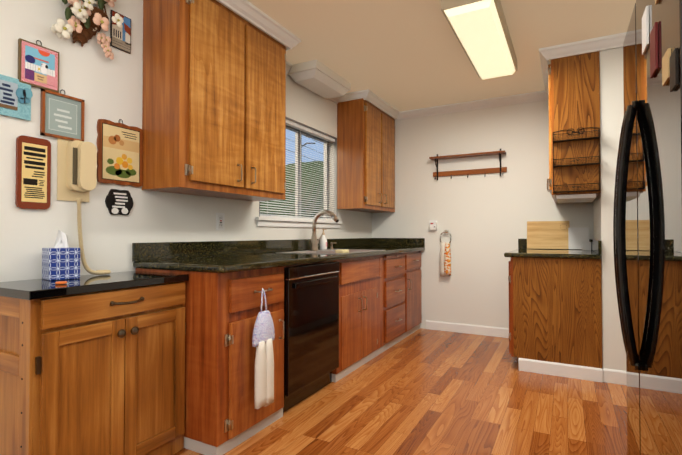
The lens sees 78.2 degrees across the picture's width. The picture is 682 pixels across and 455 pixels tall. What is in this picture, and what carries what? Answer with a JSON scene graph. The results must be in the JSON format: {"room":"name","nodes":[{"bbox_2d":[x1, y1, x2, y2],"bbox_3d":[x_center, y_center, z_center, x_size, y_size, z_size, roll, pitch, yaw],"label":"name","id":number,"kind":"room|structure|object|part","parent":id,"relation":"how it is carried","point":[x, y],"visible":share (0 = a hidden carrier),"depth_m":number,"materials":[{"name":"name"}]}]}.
{"room":"kitchen","nodes":[
{"label":"kitchen","id":0,"kind":"room"},
{"bbox_2d":[0,0,371,281],"bbox_3d":[-1.310,-0.141,2.068,0.160,2.460,6.787,0,-1,28],"label":"wall","id":1,"kind":"structure","parent":0,"point":[97,80],"depth_m":2.11,"materials":[{"name":"white paint"}]},
{"bbox_2d":[0,74,32,120],"bbox_3d":[-1.379,-0.545,1.753,0.020,0.164,0.155,0,-1,28],"label":"sign","id":2,"kind":"object","parent":1,"relation":"attached to","point":[16,95],"visible":1,"depth_m":1.76,"materials":[{"name":"teal paper"}]},
{"bbox_2d":[15,135,50,209],"bbox_3d":[-1.338,-0.236,1.829,0.016,0.312,0.130,0,-1,28],"label":"sign","id":3,"kind":"object","parent":1,"relation":"attached to","point":[33,175],"visible":1,"depth_m":1.82,"materials":[{"name":"brown wood"}]},
{"bbox_2d":[18,38,58,92],"bbox_3d":[-1.328,-0.722,1.850,0.020,0.212,0.158,0,-1,28],"label":"picture frame","id":4,"kind":"object","parent":1,"relation":"attached to","point":[38,66],"visible":1,"depth_m":1.84,"materials":[{"name":"pink paper"}]},
{"bbox_2d":[40,89,84,140],"bbox_3d":[-1.281,-0.523,1.938,0.016,0.230,0.183,0,-1,28],"label":"picture frame","id":5,"kind":"object","parent":1,"relation":"attached to","point":[61,116],"visible":0.98,"depth_m":1.93,"materials":[{"name":"brown wood"}]},
{"bbox_2d":[57,138,110,274],"bbox_3d":[-1.202,-0.092,1.982,0.108,0.636,0.206,0,-1,28],"label":"wall phone","id":6,"kind":"object","parent":1,"relation":"attached to","point":[77,170],"visible":0.96,"depth_m":1.95,"materials":[{"name":"beige plastic"}]},
{"bbox_3d":[-1.176,0.044,2.008,0.090,0.365,0.132,0,-1,28],"label":"cord","id":7,"kind":"part","parent":6,"relation":"part of","materials":[{"name":"beige plastic"}]},
{"bbox_2d":[50,0,123,59],"bbox_3d":[-1.204,-1.036,1.993,0.108,0.379,0.313,0,-1,28],"label":"hanging flower basket","id":8,"kind":"object","parent":1,"relation":"hanging from","point":[87,20],"visible":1,"depth_m":1.99,"materials":[{"name":"brown wicker"}]},
{"bbox_2d":[105,189,133,214],"bbox_3d":[-1.150,-0.131,2.183,0.010,0.133,0.154,0,-1,28],"label":"sign","id":9,"kind":"object","parent":1,"relation":"attached to","point":[118,202],"visible":1,"depth_m":2.18,"materials":[{"name":"black metal"}]},
{"bbox_2d":[97,119,142,186],"bbox_3d":[-1.146,-0.394,2.189,0.014,0.346,0.251,0,-1,28],"label":"framed floral picture","id":10,"kind":"object","parent":1,"relation":"attached to","point":[119,153],"visible":0.98,"depth_m":2.17,"materials":[{"name":"beige paper"}]},
{"bbox_2d":[110,10,130,53],"bbox_3d":[-1.151,-1.021,2.196,0.010,0.185,0.110,0,-1,28],"label":"framed picture","id":11,"kind":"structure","parent":1,"relation":"attached to","point":[120,38],"depth_m":2.19,"materials":[{"name":"multicoloured paper"}]},
{"bbox_2d":[142,0,285,200],"bbox_3d":[-0.721,-0.749,2.637,0.342,1.094,0.930,0,-1,28],"label":"upper cabinet","id":12,"kind":"object","parent":1,"relation":"attached to","point":[214,103],"visible":1,"depth_m":2.35,"materials":[{"name":"brown wood"}]},
{"bbox_2d":[216,213,224,229],"bbox_3d":[-0.808,-0.039,2.818,0.009,0.116,0.075,0,-1,28],"label":"outlet","id":13,"kind":"object","parent":1,"relation":"attached to","point":[220,221],"visible":1,"depth_m":2.81,"materials":[{"name":"white plastic"}]},
{"bbox_2d":[132,238,371,261],"bbox_3d":[-0.366,0.153,3.624,0.019,0.099,3.139,0,-1,28],"label":"backsplash","id":14,"kind":"structure","parent":1,"relation":"attached to","point":[153,249],"depth_m":2.86,"materials":[{"name":"black stone"}]},
{"bbox_2d":[286,61,291,74],"bbox_3d":[-0.524,-1.312,3.318,0.058,0.078,0.396,0,-1,28],"label":"crown molding","id":15,"kind":"structure","parent":1,"relation":"attached to","point":[288,66],"depth_m":3.46,"materials":[{"name":"white paint"}]},
{"bbox_2d":[259,117,336,219],"bbox_3d":[-0.398,-0.484,3.768,0.157,0.868,1.235,0,-1,28],"label":"window","id":16,"kind":"structure","parent":1,"relation":"in","point":[332,148],"depth_m":4.27,"materials":[{"name":"silver metal"}]},
{"bbox_2d":[260,119,334,220],"bbox_3d":[-0.362,-0.490,3.749,0.040,0.833,1.203,0,-1,28],"label":"window blinds","id":17,"kind":"object","parent":16,"relation":"attached to","point":[307,130],"visible":0.69,"depth_m":3.77,"materials":[{"name":"white plastic"}]},
{"bbox_2d":[255,217,341,227],"bbox_3d":[-0.383,-0.035,3.753,0.192,0.071,1.325,0,-1,28],"label":"window sill","id":18,"kind":"structure","parent":1,"relation":"attached to","point":[279,222],"depth_m":3.54,"materials":[{"name":"white paint"}]},
{"bbox_2d":[333,90,364,103],"bbox_3d":[0.087,-1.299,4.198,0.300,0.078,0.058,0,-1,28],"label":"crown molding","id":19,"kind":"structure","parent":1,"relation":"attached to","point":[358,94],"depth_m":4.18,"materials":[{"name":"white paint"}]},
{"bbox_2d":[337,98,394,212],"bbox_3d":[0.316,-0.724,4.564,0.342,1.084,0.863,0,-1,28],"label":"upper cabinet","id":20,"kind":"object","parent":1,"relation":"attached to","point":[365,156],"visible":1,"depth_m":4.24,"materials":[{"name":"brown wood"}]},
{"bbox_2d":[174,328,626,454],"bbox_3d":[-0.072,1.109,1.384,3.970,0.060,7.107,0,-1,28],"label":"floor","id":21,"kind":"structure","parent":0,"point":[421,391],"depth_m":2.52,"materials":[{"name":"laminate"}]},
{"bbox_2d":[0,271,188,454],"bbox_3d":[-1.083,0.657,1.844,0.437,0.861,0.697,0,-1,28],"label":"base cabinet","id":22,"kind":"object","parent":21,"relation":"on","point":[92,364],"visible":0.98,"depth_m":1.67,"materials":[{"name":"brown wood"}]},
{"bbox_2d":[55,281,66,283],"bbox_3d":[-1.100,0.217,1.651,0.040,0.009,0.039,0,-1,28],"label":"lid","id":23,"kind":"object","parent":22,"relation":"on","point":[61,282],"visible":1,"depth_m":1.64,"materials":[{"name":"orange plastic"}]},
{"bbox_2d":[42,230,79,280],"bbox_3d":[-1.231,0.117,1.848,0.116,0.214,0.116,-1,-1,42],"label":"tissue box","id":24,"kind":"object","parent":22,"relation":"on","point":[61,260],"visible":1,"depth_m":1.81,"materials":[{"name":"blue cardboard"}]},
{"bbox_2d":[135,254,291,454],"bbox_3d":[-0.711,0.637,2.339,0.624,0.913,0.523,0,-1,28],"label":"base cabinet","id":25,"kind":"object","parent":21,"relation":"on","point":[276,330],"depth_m":2.08,"materials":[{"name":"brown wood"}]},
{"bbox_2d":[252,288,274,408],"bbox_3d":[-0.401,0.621,2.183,0.030,0.612,0.164,0,-1,28],"label":"dish towel","id":26,"kind":"object","parent":25,"relation":"hanging from","point":[263,336],"depth_m":2.17,"materials":[{"name":"beige fabric"}]},
{"bbox_2d":[133,246,423,273],"bbox_3d":[-0.088,0.219,3.473,0.652,0.035,3.139,0,-1,28],"label":"countertop","id":27,"kind":"structure","parent":25,"relation":"on","point":[188,267],"depth_m":2.20,"materials":[{"name":"black stone"}]},
{"bbox_2d":[320,229,326,249],"bbox_3d":[-0.158,0.106,3.794,0.066,0.192,0.066,0,-1,28],"label":"soap bottle","id":28,"kind":"object","parent":27,"relation":"on","point":[323,242],"visible":0.94,"depth_m":3.77,"materials":[{"name":"white plastic"}]},
{"bbox_2d":[310,210,338,250],"bbox_3d":[-0.076,0.026,3.721,0.272,0.350,0.363,0,-1,28],"label":"faucet","id":29,"kind":"object","parent":27,"relation":"on","point":[314,242],"depth_m":3.62,"materials":[{"name":"silver metal"}]},
{"bbox_2d":[276,249,382,254],"bbox_3d":[-0.051,0.295,3.527,0.559,0.197,0.896,0,-1,28],"label":"sink","id":30,"kind":"object","parent":27,"relation":"in","point":[312,251],"depth_m":3.53,"materials":[{"name":"silver metal"}]},
{"bbox_2d":[335,249,348,252],"bbox_3d":[0.010,0.178,3.138,0.067,0.025,0.100,0,-1,28],"label":"sponge","id":31,"kind":"object","parent":27,"relation":"on","point":[342,251],"visible":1,"depth_m":3.10,"materials":[{"name":"beige"}]},
{"bbox_2d":[248,250,343,406],"bbox_3d":[-0.431,0.645,2.859,0.624,0.913,0.657,0,-1,28],"label":"base cabinet","id":32,"kind":"object","parent":21,"relation":"on","point":[318,288],"depth_m":2.74,"materials":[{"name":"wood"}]},
{"bbox_2d":[283,261,339,412],"bbox_3d":[-0.402,0.671,2.836,0.580,0.861,0.618,0,-1,28],"label":"dishwasher","id":33,"kind":"object","parent":32,"relation":"in","point":[311,289],"depth_m":2.65,"materials":[{"name":"black"}]},
{"bbox_2d":[327,246,387,376],"bbox_3d":[-0.086,0.655,3.500,0.624,0.913,0.800,0,-1,28],"label":"base cabinet","id":34,"kind":"object","parent":21,"relation":"on","point":[365,279],"depth_m":3.40,"materials":[{"name":"brown wood"}]},
{"bbox_2d":[352,246,407,347],"bbox_3d":[0.245,0.665,4.117,0.624,0.913,0.601,0,-1,28],"label":"base cabinet","id":35,"kind":"object","parent":21,"relation":"on","point":[397,264],"depth_m":4.05,"materials":[{"name":"brown wood"}]},
{"bbox_2d":[408,246,421,335],"bbox_3d":[0.515,0.672,4.619,0.624,0.913,0.539,0,-1,28],"label":"base cabinet","id":36,"kind":"object","parent":21,"relation":"on","point":[414,259],"depth_m":4.48,"materials":[{"name":"brown wood"}]},
{"bbox_2d":[504,239,601,367],"bbox_3d":[1.823,0.608,3.614,0.654,1.010,1.076,0,-1,28],"label":"base cabinet","id":37,"kind":"object","parent":21,"relation":"on","point":[555,305],"visible":0.94,"depth_m":3.15,"materials":[{"name":"brown wood"}]},
{"bbox_2d":[504,249,600,258],"bbox_3d":[1.823,0.221,3.620,0.654,0.035,1.076,0,-1,28],"label":"countertop","id":38,"kind":"structure","parent":37,"relation":"on","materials":[{"name":"stone"}]},
{"bbox_2d":[527,221,569,248],"bbox_3d":[2.004,0.073,4.068,0.370,0.270,0.053,0,-1,28],"label":"cutting board","id":39,"kind":"object","parent":38,"relation":"on","point":[547,234],"visible":1,"depth_m":4.06,"materials":[{"name":"brown wood"}]},
{"bbox_2d":[568,228,588,249],"bbox_3d":[2.221,0.103,3.923,0.170,0.205,0.032,0,-1,28],"label":"cutting board","id":40,"kind":"object","parent":38,"relation":"on","point":[577,237],"visible":0.75,"depth_m":3.92,"materials":[{"name":"white"}]},
{"bbox_2d":[582,242,590,249],"bbox_3d":[2.242,0.169,3.834,0.070,0.074,0.095,0,-1,28],"label":"box","id":41,"kind":"object","parent":38,"relation":"on","point":[586,245],"visible":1,"depth_m":3.79,"materials":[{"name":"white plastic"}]},
{"bbox_2d":[518,358,626,384],"bbox_3d":[2.014,1.055,2.926,1.435,0.095,0.027,0,-1,28],"label":"baseboard","id":42,"kind":"structure","parent":21,"relation":"on","point":[565,370],"depth_m":3.08,"materials":[{"name":"white paint"}]},
{"bbox_2d":[593,47,625,370],"bbox_3d":[2.510,-0.122,3.280,0.878,2.460,1.035,0,-1,28],"label":"wall block","id":43,"kind":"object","parent":21,"relation":"on","point":[611,121],"visible":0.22,"depth_m":3.01,"materials":[{"name":"white paint"}]},
{"bbox_2d":[547,51,600,203],"bbox_3d":[1.957,-0.761,3.579,0.365,1.041,1.045,0,-1,28],"label":"upper cabinet","id":44,"kind":"object","parent":43,"relation":"attached to","point":[574,90],"visible":0.94,"depth_m":3.11,"materials":[{"name":"brown wood"}]},
{"bbox_2d":[556,194,595,202],"bbox_3d":[1.856,-0.228,3.327,0.258,0.031,0.480,0,-1,28],"label":"under-cabinet light","id":45,"kind":"object","parent":44,"relation":"attached to","point":[575,198],"visible":1,"depth_m":3.16,"materials":[{"name":"white plastic"}]},
{"bbox_2d":[553,127,599,192],"bbox_3d":[1.716,-0.498,3.069,0.301,0.475,0.072,0,-1,28],"label":"spice rack","id":46,"kind":"object","parent":44,"relation":"attached to","point":[574,164],"visible":1,"depth_m":3.05,"materials":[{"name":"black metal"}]},
{"bbox_2d":[613,0,681,454],"bbox_3d":[1.213,0.183,0.987,0.937,1.780,0.900,0,-1,28],"label":"refrigerator","id":47,"kind":"object","parent":21,"relation":"on","point":[647,229],"visible":1,"depth_m":1.08,"materials":[{"name":"black metal"}]},
{"bbox_2d":[216,0,635,114],"bbox_3d":[0.148,-1.422,1.304,3.470,0.080,7.107,0,-1,28],"label":"ceiling","id":48,"kind":"structure","parent":0,"point":[401,55],"depth_m":3.03,"materials":[{"name":"beige paint"}]},
{"bbox_2d":[217,0,300,50],"bbox_3d":[-0.562,-1.324,2.583,0.058,0.078,1.051,0,-1,28],"label":"crown molding","id":49,"kind":"structure","parent":48,"relation":"attached to","point":[247,10],"depth_m":2.69,"materials":[{"name":"white paint"}]},
{"bbox_2d":[288,60,350,98],"bbox_3d":[-0.180,-1.283,3.706,0.288,0.124,0.610,0,-1,28],"label":"ceiling light","id":50,"kind":"object","parent":48,"relation":"attached to","point":[319,78],"visible":0.9,"depth_m":3.55,"materials":[{"name":"white plastic"}]},
{"bbox_2d":[441,0,516,78],"bbox_3d":[1.007,-1.297,2.932,0.300,0.120,1.210,0,-1,28],"label":"fluorescent light fixture","id":51,"kind":"object","parent":48,"relation":"attached to","point":[479,28],"visible":1,"depth_m":2.72,"materials":[{"name":"beige plastic"}]},
{"bbox_2d":[539,32,626,63],"bbox_3d":[2.071,-1.319,2.899,1.274,0.078,0.058,0,-1,28],"label":"crown molding","id":52,"kind":"structure","parent":48,"relation":"attached to","point":[613,41],"depth_m":3.06,"materials":[{"name":"white paint"}]},
{"bbox_2d":[372,99,592,328],"bbox_3d":[1.793,-0.106,4.344,3.470,2.460,0.160,0,-1,28],"label":"wall","id":53,"kind":"structure","parent":0,"point":[482,219],"depth_m":4.46,"materials":[{"name":"white paint"}]},
{"bbox_2d":[365,89,400,119],"bbox_3d":[0.442,-1.295,4.449,0.058,0.078,0.834,0,-1,28],"label":"crown molding","id":54,"kind":"structure","parent":53,"relation":"attached to","point":[370,96],"depth_m":4.42,"materials":[{"name":"white paint"}]},
{"bbox_2d":[372,238,423,245],"bbox_3d":[0.658,0.172,4.844,0.627,0.099,0.020,0,-1,28],"label":"backsplash","id":55,"kind":"structure","parent":53,"relation":"attached to","point":[375,241],"depth_m":4.83,"materials":[{"name":"black stone"}]},
{"bbox_2d":[429,220,436,230],"bbox_3d":[1.013,-0.023,4.640,0.085,0.120,0.052,0,-1,28],"label":"plug-in device","id":56,"kind":"object","parent":53,"relation":"attached to","point":[433,225],"visible":1,"depth_m":4.62,"materials":[{"name":"white plastic"}]},
{"bbox_2d":[440,230,450,275],"bbox_3d":[1.138,0.279,4.561,0.125,0.497,0.064,0,-1,28],"label":"towel","id":57,"kind":"object","parent":53,"relation":"attached to","point":[445,260],"visible":0.98,"depth_m":4.53,"materials":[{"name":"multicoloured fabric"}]},
{"bbox_2d":[426,320,508,337],"bbox_3d":[1.371,1.079,4.454,0.955,0.095,0.014,0,-1,28],"label":"baseboard","id":58,"kind":"structure","parent":53,"relation":"attached to","point":[433,325],"depth_m":4.46,"materials":[{"name":"white paint"}]},
{"bbox_2d":[429,150,506,176],"bbox_3d":[1.332,-0.667,4.442,0.781,0.206,0.116,0,-1,28],"label":"shelf","id":59,"kind":"object","parent":53,"relation":"attached to","point":[471,171],"visible":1,"depth_m":4.44,"materials":[{"name":"brown wood"}]},
{"bbox_2d":[435,149,502,179],"bbox_3d":[1.332,-0.667,4.432,0.706,0.286,0.093,0,-1,28],"label":"bracket","id":60,"kind":"object","parent":59,"relation":"attached to","point":[467,175],"visible":0.94,"depth_m":4.54,"materials":[{"name":"black metal"}]},
{"bbox_2d":[401,91,540,118],"bbox_3d":[1.344,-1.295,4.480,1.619,0.078,0.058,0,-1,28],"label":"crown molding","id":61,"kind":"structure","parent":53,"relation":"attached to","point":[532,96],"depth_m":4.44,"materials":[{"name":"white paint"}]},
{"bbox_2d":[541,64,548,99],"bbox_3d":[1.786,-1.307,3.653,0.058,0.078,0.960,0,-1,28],"label":"crown molding","id":62,"kind":"structure","parent":53,"relation":"attached to","point":[544,94],"depth_m":3.77,"materials":[{"name":"white paint"}]},
{"bbox_2d":[518,239,601,254],"bbox_3d":[1.825,0.153,3.619,0.649,0.100,1.076,0,-1,28],"label":"backsplash","id":63,"kind":"structure","parent":53,"relation":"attached to","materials":[{"name":"stone"}]},
{"label":"outside","id":64,"kind":"structure","parent":0,"visible":0},
{"bbox_2d":[285,129,323,163],"bbox_3d":[-6.084,-4.596,22.653,0.001,16.000,46.000,0,-1,28],"label":"sky","id":65,"kind":"structure","parent":64,"point":[317,145],"depth_m":29.36,"materials":[{"name":"blue"}]},
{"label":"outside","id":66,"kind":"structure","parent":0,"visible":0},
{"bbox_2d":[260,135,323,217],"bbox_3d":[-0.213,-0.745,19.437,13.330,5.000,46.000,0,-1,28],"label":"garden","id":67,"kind":"object","parent":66,"point":[309,179],"visible":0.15,"depth_m":13.52,"materials":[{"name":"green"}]}
]}

